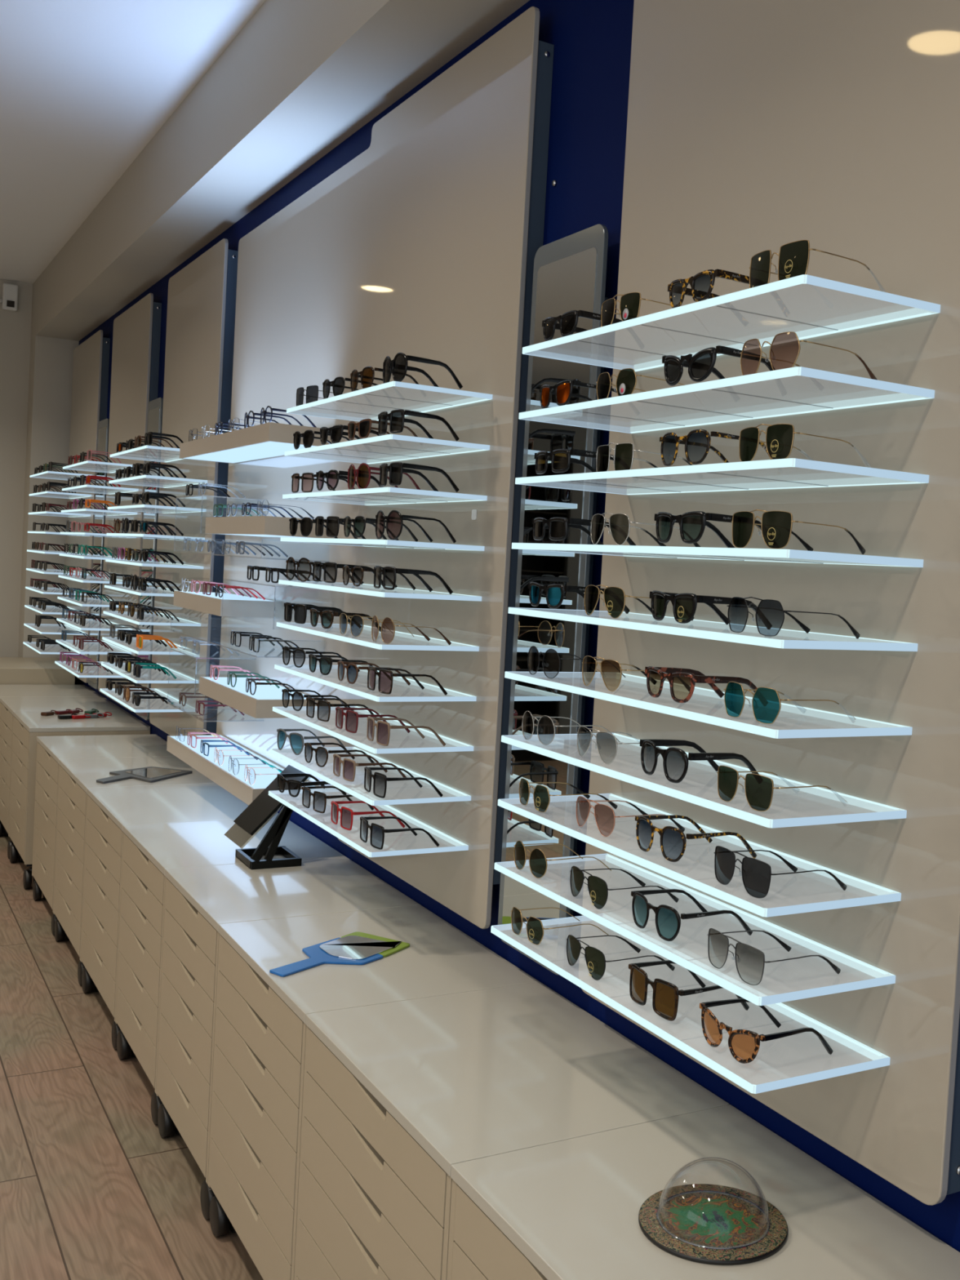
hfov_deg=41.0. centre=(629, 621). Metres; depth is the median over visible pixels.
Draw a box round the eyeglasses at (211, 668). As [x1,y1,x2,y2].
[209,664,259,681]
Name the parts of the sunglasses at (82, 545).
frame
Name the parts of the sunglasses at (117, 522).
frame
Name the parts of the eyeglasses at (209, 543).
frame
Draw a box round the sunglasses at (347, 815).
[330,800,404,830]
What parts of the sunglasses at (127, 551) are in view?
frame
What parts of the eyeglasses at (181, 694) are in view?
frame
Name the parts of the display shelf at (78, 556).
acrylic plate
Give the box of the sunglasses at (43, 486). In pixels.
[41,483,70,493]
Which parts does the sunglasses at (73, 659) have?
frame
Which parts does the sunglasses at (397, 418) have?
frame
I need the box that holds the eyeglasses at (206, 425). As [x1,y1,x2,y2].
[201,425,228,438]
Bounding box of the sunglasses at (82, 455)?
[80,451,112,466]
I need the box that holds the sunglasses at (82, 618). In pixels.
[80,614,112,626]
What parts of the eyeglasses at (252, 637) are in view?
frame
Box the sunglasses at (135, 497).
[132,493,174,506]
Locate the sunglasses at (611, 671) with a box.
[582,655,646,691]
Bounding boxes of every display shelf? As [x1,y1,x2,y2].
[22,641,84,654]
[23,623,85,635]
[24,604,80,614]
[25,586,86,595]
[26,549,88,555]
[26,568,88,575]
[27,531,89,536]
[28,511,90,517]
[29,471,92,479]
[29,491,91,498]
[54,661,130,677]
[55,640,131,654]
[56,617,132,631]
[57,575,122,584]
[57,596,128,608]
[59,553,134,560]
[60,532,136,537]
[61,508,137,515]
[62,460,132,473]
[62,484,138,494]
[99,688,197,712]
[101,662,198,683]
[102,610,200,626]
[102,636,186,654]
[104,585,177,596]
[105,559,203,568]
[106,533,204,540]
[107,504,206,513]
[108,475,207,488]
[109,445,182,462]
[268,786,468,857]
[270,746,471,805]
[272,706,473,753]
[274,664,476,702]
[276,622,479,651]
[278,579,481,601]
[280,537,484,551]
[282,487,487,505]
[284,434,489,464]
[286,381,492,421]
[490,913,890,1093]
[493,853,895,1005]
[497,793,901,917]
[501,733,906,827]
[504,671,912,738]
[508,607,917,651]
[511,542,923,567]
[515,457,928,494]
[518,366,934,433]
[522,274,940,371]
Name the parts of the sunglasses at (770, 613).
frame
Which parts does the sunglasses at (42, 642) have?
frame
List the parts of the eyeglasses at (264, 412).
frame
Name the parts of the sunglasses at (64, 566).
frame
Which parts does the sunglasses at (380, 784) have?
frame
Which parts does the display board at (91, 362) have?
casing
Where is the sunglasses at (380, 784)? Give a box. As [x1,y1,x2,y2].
[364,766,442,798]
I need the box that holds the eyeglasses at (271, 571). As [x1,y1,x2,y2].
[265,567,321,582]
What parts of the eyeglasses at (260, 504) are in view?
frame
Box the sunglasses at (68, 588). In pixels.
[62,586,94,598]
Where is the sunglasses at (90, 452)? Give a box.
[86,449,121,463]
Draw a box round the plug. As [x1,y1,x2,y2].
[551,179,556,186]
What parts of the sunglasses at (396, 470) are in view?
frame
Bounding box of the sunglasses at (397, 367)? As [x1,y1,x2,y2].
[382,352,462,393]
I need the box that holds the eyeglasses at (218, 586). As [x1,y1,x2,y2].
[215,583,265,599]
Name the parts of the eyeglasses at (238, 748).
frame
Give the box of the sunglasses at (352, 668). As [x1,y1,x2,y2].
[337,660,410,685]
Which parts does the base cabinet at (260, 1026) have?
drawer, drawer, drawer, drawer, drawer, drawer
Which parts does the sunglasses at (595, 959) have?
frame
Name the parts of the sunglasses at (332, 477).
frame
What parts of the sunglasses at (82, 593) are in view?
frame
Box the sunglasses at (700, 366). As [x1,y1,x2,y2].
[662,345,786,402]
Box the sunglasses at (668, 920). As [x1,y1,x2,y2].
[631,888,752,941]
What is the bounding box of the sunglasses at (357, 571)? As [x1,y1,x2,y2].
[342,564,416,590]
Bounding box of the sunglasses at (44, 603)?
[41,601,69,610]
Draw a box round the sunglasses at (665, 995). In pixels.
[628,960,749,1021]
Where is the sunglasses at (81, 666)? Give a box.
[78,661,113,674]
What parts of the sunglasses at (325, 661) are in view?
frame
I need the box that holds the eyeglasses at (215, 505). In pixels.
[213,503,260,516]
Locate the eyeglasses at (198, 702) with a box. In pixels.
[195,699,244,715]
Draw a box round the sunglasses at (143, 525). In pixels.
[139,520,183,536]
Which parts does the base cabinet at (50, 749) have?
drawer, drawer, drawer, drawer, drawer, drawer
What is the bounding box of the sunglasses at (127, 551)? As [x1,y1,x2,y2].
[124,547,165,562]
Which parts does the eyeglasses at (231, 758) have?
frame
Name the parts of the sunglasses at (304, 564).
frame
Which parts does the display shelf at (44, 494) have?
acrylic plate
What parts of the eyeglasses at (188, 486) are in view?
frame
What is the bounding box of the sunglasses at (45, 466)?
[43,463,71,472]
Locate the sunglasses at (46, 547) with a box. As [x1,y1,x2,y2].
[44,543,72,551]
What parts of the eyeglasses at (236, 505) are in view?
frame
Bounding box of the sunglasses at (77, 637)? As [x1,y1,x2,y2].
[73,635,106,648]
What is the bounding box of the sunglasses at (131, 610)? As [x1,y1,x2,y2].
[127,603,168,618]
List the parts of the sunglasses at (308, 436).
frame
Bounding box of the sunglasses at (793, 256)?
[748,240,886,309]
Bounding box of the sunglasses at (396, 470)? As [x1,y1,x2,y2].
[379,462,458,492]
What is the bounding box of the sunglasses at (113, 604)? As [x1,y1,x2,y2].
[109,600,149,613]
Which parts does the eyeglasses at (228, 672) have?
frame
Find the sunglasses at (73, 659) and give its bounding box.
[71,657,106,670]
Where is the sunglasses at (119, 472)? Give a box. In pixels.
[115,468,154,479]
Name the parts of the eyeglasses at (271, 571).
frame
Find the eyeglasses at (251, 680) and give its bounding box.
[245,677,295,695]
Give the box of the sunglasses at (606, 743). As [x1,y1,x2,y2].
[577,725,674,764]
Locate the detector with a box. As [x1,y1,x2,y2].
[0,283,17,311]
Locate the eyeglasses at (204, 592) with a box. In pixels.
[202,582,251,597]
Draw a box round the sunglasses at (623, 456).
[595,442,702,480]
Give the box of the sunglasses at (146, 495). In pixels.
[141,491,185,506]
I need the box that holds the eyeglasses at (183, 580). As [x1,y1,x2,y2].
[181,577,227,593]
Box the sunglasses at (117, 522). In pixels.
[113,518,152,534]
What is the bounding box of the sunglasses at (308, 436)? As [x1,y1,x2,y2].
[293,430,360,455]
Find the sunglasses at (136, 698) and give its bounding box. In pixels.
[132,692,175,707]
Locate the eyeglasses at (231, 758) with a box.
[228,755,281,775]
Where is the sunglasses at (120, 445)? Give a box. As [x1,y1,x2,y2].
[116,442,155,457]
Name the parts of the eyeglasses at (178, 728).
frame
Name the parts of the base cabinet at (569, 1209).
drawer, drawer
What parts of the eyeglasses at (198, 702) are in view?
frame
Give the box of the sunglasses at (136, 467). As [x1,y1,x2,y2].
[132,462,173,479]
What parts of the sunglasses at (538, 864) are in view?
frame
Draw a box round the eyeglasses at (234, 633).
[230,630,283,648]
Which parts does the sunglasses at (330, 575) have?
frame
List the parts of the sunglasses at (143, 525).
frame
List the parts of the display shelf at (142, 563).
acrylic plate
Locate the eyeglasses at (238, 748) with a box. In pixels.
[200,739,249,756]
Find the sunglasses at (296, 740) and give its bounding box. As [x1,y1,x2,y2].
[276,728,346,755]
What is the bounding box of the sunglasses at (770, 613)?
[727,596,860,639]
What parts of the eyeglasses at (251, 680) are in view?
frame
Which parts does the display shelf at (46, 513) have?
acrylic plate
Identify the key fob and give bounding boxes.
[40,710,57,715]
[54,709,71,714]
[57,713,77,719]
[67,707,83,714]
[71,713,90,719]
[84,708,98,714]
[84,713,104,718]
[93,711,111,717]
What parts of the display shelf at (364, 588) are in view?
acrylic plate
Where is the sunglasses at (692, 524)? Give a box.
[654,511,761,547]
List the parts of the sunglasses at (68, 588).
frame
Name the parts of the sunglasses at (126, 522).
frame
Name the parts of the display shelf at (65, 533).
acrylic plate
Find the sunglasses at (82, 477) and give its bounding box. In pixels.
[80,475,112,486]
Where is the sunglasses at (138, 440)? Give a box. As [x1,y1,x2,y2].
[134,435,176,453]
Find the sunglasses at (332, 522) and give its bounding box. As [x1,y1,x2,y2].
[315,515,386,539]
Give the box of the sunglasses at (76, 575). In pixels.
[75,567,109,579]
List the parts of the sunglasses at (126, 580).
frame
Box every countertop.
[0,657,75,684]
[0,684,102,697]
[0,696,124,715]
[13,710,150,732]
[36,733,174,763]
[58,755,214,792]
[86,782,278,831]
[122,817,344,875]
[164,856,419,931]
[217,904,539,1023]
[305,982,728,1176]
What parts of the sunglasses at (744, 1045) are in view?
frame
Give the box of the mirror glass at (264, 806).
[223,777,311,848]
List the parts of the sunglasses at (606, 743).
frame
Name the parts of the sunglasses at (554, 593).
frame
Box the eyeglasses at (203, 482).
[198,481,236,495]
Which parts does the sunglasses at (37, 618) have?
frame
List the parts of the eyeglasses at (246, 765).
frame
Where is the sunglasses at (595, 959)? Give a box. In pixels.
[566,934,675,980]
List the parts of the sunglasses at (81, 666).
frame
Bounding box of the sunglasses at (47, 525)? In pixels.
[44,523,75,532]
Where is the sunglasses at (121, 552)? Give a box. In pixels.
[117,546,157,561]
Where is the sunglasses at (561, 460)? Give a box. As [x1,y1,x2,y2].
[534,448,639,484]
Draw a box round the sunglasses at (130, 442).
[125,439,166,455]
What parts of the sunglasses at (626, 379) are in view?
frame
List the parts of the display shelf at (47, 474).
acrylic plate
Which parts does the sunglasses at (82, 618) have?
frame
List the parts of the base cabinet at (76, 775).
drawer, drawer, drawer, drawer, drawer, drawer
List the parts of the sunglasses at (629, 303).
frame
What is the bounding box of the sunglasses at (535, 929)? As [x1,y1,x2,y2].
[511,906,608,945]
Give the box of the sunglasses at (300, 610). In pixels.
[284,602,350,624]
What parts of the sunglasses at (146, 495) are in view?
frame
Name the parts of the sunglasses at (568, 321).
frame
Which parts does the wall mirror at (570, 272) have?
mounting rail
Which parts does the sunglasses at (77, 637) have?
frame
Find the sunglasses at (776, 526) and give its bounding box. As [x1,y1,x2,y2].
[731,509,865,554]
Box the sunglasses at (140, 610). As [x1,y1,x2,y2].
[137,605,179,622]
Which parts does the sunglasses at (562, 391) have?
frame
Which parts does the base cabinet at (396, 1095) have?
drawer, drawer, drawer, drawer, drawer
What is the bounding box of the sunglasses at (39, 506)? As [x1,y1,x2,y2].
[37,504,62,512]
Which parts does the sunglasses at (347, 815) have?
frame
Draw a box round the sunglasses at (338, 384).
[322,376,394,407]
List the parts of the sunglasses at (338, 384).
frame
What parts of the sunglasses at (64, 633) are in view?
frame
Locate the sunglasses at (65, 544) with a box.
[63,543,96,555]
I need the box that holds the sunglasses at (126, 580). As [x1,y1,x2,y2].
[122,575,164,590]
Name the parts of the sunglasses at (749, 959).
frame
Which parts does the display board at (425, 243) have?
casing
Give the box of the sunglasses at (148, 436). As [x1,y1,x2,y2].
[144,431,183,448]
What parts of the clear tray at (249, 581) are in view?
plate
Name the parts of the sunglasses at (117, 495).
frame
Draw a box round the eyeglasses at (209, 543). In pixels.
[207,540,256,555]
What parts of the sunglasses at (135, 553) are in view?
frame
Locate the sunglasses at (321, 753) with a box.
[304,742,375,767]
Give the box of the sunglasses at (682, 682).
[644,666,756,702]
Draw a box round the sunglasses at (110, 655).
[106,652,142,664]
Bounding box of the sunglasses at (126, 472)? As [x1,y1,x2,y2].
[123,466,164,480]
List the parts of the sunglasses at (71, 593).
frame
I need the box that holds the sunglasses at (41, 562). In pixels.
[39,560,67,571]
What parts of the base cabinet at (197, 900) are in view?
drawer, drawer, drawer, drawer, drawer, drawer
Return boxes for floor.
[0,832,263,1279]
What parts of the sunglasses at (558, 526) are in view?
frame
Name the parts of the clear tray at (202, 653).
plate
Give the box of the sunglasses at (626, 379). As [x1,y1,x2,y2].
[595,368,703,410]
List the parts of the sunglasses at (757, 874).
frame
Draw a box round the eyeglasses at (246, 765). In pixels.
[244,764,282,785]
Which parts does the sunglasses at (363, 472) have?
frame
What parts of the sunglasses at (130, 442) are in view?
frame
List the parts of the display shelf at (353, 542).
acrylic plate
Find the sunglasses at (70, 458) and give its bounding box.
[67,455,100,468]
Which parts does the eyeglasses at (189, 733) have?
frame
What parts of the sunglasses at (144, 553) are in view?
frame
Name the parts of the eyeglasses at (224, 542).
frame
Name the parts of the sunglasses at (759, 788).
frame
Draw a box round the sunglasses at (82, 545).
[78,544,111,556]
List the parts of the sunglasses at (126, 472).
frame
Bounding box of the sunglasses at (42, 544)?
[39,542,68,551]
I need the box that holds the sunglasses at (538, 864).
[514,840,611,878]
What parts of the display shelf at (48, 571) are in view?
acrylic plate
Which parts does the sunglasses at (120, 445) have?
frame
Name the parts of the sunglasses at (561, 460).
frame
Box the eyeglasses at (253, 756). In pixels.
[214,746,266,765]
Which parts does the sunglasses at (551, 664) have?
frame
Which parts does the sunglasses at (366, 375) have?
frame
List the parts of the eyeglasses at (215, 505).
frame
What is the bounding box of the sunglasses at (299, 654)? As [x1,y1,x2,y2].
[282,645,348,667]
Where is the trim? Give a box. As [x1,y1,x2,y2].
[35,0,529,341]
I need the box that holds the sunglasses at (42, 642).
[40,640,70,651]
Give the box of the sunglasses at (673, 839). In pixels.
[635,814,756,862]
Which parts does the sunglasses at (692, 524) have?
frame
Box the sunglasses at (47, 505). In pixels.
[45,503,71,511]
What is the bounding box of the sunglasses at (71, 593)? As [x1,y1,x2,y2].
[68,587,102,599]
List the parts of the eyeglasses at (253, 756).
frame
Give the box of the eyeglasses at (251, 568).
[247,565,301,580]
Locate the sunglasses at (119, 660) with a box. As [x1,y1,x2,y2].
[115,655,156,670]
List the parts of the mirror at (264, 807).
leg, leg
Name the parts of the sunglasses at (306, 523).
frame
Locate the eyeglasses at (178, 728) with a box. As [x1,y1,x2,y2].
[176,725,222,742]
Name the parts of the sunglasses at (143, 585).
frame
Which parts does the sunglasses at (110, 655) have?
frame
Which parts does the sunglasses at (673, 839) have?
frame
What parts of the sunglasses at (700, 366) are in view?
frame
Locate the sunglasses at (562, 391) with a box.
[539,379,639,419]
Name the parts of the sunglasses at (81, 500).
frame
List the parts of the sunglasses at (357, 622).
frame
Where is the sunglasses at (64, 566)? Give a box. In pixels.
[63,564,95,577]
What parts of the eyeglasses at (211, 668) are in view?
frame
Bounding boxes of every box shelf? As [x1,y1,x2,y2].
[166,734,317,805]
[173,590,281,617]
[179,422,332,463]
[199,676,318,718]
[204,515,330,537]
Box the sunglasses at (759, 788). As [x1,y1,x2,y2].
[716,765,847,811]
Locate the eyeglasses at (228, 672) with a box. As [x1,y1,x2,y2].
[226,671,279,688]
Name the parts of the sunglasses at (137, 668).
frame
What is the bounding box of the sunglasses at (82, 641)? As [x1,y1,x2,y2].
[78,637,113,650]
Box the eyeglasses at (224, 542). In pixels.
[222,540,273,556]
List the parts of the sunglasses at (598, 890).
frame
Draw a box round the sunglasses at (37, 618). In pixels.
[35,614,66,628]
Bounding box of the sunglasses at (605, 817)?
[575,795,684,836]
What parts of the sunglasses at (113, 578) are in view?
frame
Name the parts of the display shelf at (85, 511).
acrylic plate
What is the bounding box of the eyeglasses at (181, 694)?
[178,692,224,706]
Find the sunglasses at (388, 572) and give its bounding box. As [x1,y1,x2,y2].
[373,565,453,594]
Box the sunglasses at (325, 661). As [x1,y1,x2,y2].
[308,653,378,675]
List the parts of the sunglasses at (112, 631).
frame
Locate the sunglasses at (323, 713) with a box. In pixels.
[306,697,377,721]
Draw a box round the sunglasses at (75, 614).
[74,612,107,625]
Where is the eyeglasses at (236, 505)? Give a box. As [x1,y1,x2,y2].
[226,502,276,516]
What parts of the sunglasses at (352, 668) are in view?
frame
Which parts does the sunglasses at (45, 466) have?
frame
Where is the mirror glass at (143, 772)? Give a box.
[125,767,182,777]
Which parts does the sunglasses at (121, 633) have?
frame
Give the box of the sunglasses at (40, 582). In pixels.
[38,580,66,590]
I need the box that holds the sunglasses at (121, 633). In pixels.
[116,629,158,643]
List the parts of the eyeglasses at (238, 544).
frame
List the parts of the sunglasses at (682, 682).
frame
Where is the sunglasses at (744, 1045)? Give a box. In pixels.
[699,998,833,1063]
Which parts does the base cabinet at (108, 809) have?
drawer, drawer, drawer, drawer, drawer, drawer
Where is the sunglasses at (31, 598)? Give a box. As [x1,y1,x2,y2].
[29,596,56,606]
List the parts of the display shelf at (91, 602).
acrylic plate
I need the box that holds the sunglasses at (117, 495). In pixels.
[114,491,151,505]
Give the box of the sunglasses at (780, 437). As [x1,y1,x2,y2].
[738,423,871,471]
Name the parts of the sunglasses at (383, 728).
frame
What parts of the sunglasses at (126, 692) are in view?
frame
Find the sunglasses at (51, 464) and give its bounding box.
[48,461,77,473]
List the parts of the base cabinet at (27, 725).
drawer, drawer, drawer, drawer, drawer, drawer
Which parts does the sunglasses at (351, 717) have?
frame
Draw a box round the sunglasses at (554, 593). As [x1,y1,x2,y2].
[528,582,630,613]
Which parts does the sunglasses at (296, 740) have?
frame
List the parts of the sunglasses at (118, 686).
frame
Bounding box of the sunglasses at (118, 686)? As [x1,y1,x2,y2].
[115,682,155,696]
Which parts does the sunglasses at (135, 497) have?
frame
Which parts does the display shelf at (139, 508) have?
acrylic plate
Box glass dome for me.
[638,1156,787,1265]
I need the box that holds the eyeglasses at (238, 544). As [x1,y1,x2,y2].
[235,540,288,557]
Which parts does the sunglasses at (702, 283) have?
frame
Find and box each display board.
[61,329,110,682]
[97,293,161,711]
[149,238,238,735]
[216,6,554,928]
[578,0,959,1205]
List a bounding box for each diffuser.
[179,591,275,601]
[182,441,316,462]
[204,677,313,699]
[226,533,310,537]
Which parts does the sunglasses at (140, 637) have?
frame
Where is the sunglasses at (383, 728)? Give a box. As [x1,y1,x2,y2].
[366,715,445,746]
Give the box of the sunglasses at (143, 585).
[137,577,181,591]
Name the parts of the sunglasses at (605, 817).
frame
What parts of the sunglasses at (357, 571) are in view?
frame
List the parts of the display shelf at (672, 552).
acrylic plate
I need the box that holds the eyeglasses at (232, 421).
[228,417,265,431]
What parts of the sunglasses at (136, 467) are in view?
frame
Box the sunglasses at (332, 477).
[315,469,388,496]
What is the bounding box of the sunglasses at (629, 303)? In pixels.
[600,292,709,341]
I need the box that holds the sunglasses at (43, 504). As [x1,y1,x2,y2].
[41,502,67,511]
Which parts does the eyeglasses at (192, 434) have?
frame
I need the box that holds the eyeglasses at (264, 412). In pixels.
[260,405,316,427]
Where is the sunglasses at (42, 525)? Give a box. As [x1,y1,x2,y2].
[40,522,69,532]
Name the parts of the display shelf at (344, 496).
acrylic plate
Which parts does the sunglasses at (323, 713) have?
frame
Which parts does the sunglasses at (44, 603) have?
frame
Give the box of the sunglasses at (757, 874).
[714,845,847,897]
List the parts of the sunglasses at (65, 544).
frame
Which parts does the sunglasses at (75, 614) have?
frame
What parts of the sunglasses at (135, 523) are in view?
frame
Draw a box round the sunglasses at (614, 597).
[583,584,693,620]
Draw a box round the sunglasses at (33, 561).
[31,559,57,569]
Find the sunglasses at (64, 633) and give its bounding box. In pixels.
[61,630,93,640]
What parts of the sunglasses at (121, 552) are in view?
frame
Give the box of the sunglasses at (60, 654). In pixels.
[59,652,90,662]
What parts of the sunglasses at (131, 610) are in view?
frame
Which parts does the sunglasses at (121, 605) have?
frame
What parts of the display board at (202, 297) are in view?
casing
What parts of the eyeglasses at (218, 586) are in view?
frame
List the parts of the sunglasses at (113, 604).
frame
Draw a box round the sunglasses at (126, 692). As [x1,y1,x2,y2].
[123,684,164,702]
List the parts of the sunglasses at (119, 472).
frame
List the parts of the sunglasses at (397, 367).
frame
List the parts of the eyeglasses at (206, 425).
frame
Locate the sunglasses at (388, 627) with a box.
[371,615,451,644]
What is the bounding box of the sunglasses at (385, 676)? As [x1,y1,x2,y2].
[367,666,447,695]
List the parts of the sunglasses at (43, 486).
frame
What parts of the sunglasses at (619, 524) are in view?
frame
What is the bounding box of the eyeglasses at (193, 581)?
[191,579,239,595]
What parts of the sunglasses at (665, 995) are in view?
frame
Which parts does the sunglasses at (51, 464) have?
frame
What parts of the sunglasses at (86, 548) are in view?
frame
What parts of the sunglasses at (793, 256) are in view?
frame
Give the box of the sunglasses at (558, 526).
[532,516,635,545]
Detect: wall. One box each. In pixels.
[0,279,32,657]
[75,0,959,1252]
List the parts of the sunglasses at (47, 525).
frame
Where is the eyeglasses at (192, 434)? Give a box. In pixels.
[188,428,214,441]
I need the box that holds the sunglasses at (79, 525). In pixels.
[77,522,110,533]
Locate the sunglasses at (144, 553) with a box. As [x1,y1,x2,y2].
[139,549,183,564]
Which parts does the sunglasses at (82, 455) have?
frame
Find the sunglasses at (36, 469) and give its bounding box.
[34,466,56,474]
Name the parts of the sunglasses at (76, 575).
frame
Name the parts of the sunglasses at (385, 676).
frame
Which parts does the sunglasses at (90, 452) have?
frame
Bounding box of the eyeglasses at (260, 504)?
[257,499,314,519]
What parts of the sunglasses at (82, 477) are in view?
frame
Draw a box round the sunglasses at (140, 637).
[135,634,177,648]
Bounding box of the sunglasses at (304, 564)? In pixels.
[285,556,352,582]
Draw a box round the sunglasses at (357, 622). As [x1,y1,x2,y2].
[339,613,413,636]
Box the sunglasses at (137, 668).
[133,662,177,679]
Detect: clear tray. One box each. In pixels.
[167,691,263,721]
[168,648,256,682]
[170,616,320,658]
[173,536,322,562]
[174,494,261,536]
[224,578,326,631]
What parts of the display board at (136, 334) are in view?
casing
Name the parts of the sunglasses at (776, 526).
frame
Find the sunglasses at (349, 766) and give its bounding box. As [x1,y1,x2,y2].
[333,753,406,782]
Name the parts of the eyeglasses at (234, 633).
frame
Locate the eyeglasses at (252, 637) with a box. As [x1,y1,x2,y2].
[248,635,298,652]
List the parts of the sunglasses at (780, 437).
frame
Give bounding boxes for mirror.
[88,417,109,688]
[96,766,192,783]
[134,397,163,720]
[223,764,311,869]
[269,931,409,977]
[497,223,608,974]
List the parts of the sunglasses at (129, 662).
frame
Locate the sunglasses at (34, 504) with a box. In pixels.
[32,502,59,512]
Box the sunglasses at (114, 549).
[111,546,150,560]
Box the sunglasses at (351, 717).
[335,706,410,733]
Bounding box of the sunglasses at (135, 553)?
[132,550,173,564]
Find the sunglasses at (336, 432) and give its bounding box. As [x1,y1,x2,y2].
[320,424,392,452]
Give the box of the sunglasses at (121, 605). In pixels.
[118,601,158,616]
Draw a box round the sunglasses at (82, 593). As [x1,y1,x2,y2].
[81,591,114,602]
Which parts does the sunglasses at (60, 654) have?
frame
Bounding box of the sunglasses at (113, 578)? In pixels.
[109,572,148,586]
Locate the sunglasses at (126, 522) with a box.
[121,517,162,534]
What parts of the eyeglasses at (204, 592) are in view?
frame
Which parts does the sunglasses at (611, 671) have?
frame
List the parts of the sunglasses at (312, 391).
frame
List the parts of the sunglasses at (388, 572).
frame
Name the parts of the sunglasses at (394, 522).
frame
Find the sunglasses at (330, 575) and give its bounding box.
[311,560,382,586]
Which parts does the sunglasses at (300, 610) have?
frame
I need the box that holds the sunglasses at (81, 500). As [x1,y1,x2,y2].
[78,497,111,510]
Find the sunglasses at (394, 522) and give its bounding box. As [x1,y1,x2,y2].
[375,510,456,542]
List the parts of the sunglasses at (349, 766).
frame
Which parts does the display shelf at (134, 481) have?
acrylic plate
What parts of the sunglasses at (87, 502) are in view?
frame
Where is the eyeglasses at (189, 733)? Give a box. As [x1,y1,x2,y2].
[186,732,235,748]
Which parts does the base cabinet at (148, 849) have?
drawer, drawer, drawer, drawer, drawer, drawer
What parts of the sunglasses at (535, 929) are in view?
frame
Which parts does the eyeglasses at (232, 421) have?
frame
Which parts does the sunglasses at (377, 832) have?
frame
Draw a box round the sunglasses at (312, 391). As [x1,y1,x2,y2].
[296,385,364,413]
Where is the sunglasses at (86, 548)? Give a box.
[83,544,117,557]
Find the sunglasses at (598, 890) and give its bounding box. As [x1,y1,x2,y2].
[569,866,679,909]
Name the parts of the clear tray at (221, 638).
plate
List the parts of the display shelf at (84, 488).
acrylic plate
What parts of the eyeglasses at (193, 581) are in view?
frame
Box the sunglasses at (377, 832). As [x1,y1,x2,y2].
[360,816,439,849]
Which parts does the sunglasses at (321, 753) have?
frame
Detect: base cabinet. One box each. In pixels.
[0,684,102,832]
[0,696,124,858]
[8,710,150,888]
[31,733,174,935]
[53,755,214,985]
[80,782,278,1049]
[115,817,344,1124]
[155,856,419,1219]
[207,904,539,1279]
[293,982,728,1279]
[446,1104,959,1279]
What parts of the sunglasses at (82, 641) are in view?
frame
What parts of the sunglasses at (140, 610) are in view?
frame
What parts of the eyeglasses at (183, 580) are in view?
frame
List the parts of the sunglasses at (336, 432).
frame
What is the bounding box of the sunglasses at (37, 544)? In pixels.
[35,542,63,551]
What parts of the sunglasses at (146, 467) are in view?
frame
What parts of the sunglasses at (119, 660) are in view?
frame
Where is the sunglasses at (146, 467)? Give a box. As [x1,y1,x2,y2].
[142,462,186,478]
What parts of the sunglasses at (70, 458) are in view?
frame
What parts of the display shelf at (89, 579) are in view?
acrylic plate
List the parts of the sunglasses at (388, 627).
frame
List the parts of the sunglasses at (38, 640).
frame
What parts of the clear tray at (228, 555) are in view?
plate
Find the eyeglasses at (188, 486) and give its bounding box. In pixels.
[185,484,230,497]
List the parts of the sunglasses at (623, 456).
frame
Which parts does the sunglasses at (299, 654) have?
frame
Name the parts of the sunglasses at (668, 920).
frame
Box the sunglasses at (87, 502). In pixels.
[84,498,119,511]
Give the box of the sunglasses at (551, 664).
[527,645,625,678]
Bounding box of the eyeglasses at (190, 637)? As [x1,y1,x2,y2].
[179,636,203,648]
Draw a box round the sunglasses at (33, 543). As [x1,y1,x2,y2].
[31,542,58,551]
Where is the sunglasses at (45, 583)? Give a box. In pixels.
[43,581,69,591]
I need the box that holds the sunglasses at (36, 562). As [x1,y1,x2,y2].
[34,560,62,570]
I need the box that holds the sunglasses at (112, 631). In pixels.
[109,622,142,638]
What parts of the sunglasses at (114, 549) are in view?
frame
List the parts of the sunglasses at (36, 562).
frame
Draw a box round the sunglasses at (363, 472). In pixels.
[347,462,420,494]
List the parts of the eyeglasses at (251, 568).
frame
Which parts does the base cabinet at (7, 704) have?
drawer, drawer, drawer, drawer, drawer, drawer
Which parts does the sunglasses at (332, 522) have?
frame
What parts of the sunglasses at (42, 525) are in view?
frame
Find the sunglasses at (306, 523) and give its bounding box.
[288,516,357,538]
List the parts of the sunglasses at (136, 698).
frame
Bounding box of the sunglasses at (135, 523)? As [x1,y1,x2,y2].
[130,519,173,535]
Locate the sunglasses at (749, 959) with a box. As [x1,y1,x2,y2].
[707,928,840,985]
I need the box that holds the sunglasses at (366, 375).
[350,366,426,400]
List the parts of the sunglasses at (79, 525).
frame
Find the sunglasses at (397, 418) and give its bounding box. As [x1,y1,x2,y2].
[377,408,459,440]
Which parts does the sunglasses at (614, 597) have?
frame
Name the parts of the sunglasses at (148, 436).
frame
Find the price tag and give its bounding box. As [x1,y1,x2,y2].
[471,509,476,519]
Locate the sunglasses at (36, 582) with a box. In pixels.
[34,579,62,589]
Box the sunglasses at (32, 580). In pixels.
[30,577,57,588]
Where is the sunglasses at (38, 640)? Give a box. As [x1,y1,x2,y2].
[35,638,64,648]
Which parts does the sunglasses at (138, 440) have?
frame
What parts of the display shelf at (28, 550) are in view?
acrylic plate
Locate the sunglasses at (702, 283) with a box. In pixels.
[667,269,790,326]
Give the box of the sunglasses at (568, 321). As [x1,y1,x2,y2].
[542,310,644,355]
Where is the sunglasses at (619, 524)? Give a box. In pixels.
[590,512,700,546]
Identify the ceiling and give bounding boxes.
[0,0,265,284]
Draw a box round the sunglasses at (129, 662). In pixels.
[124,657,165,674]

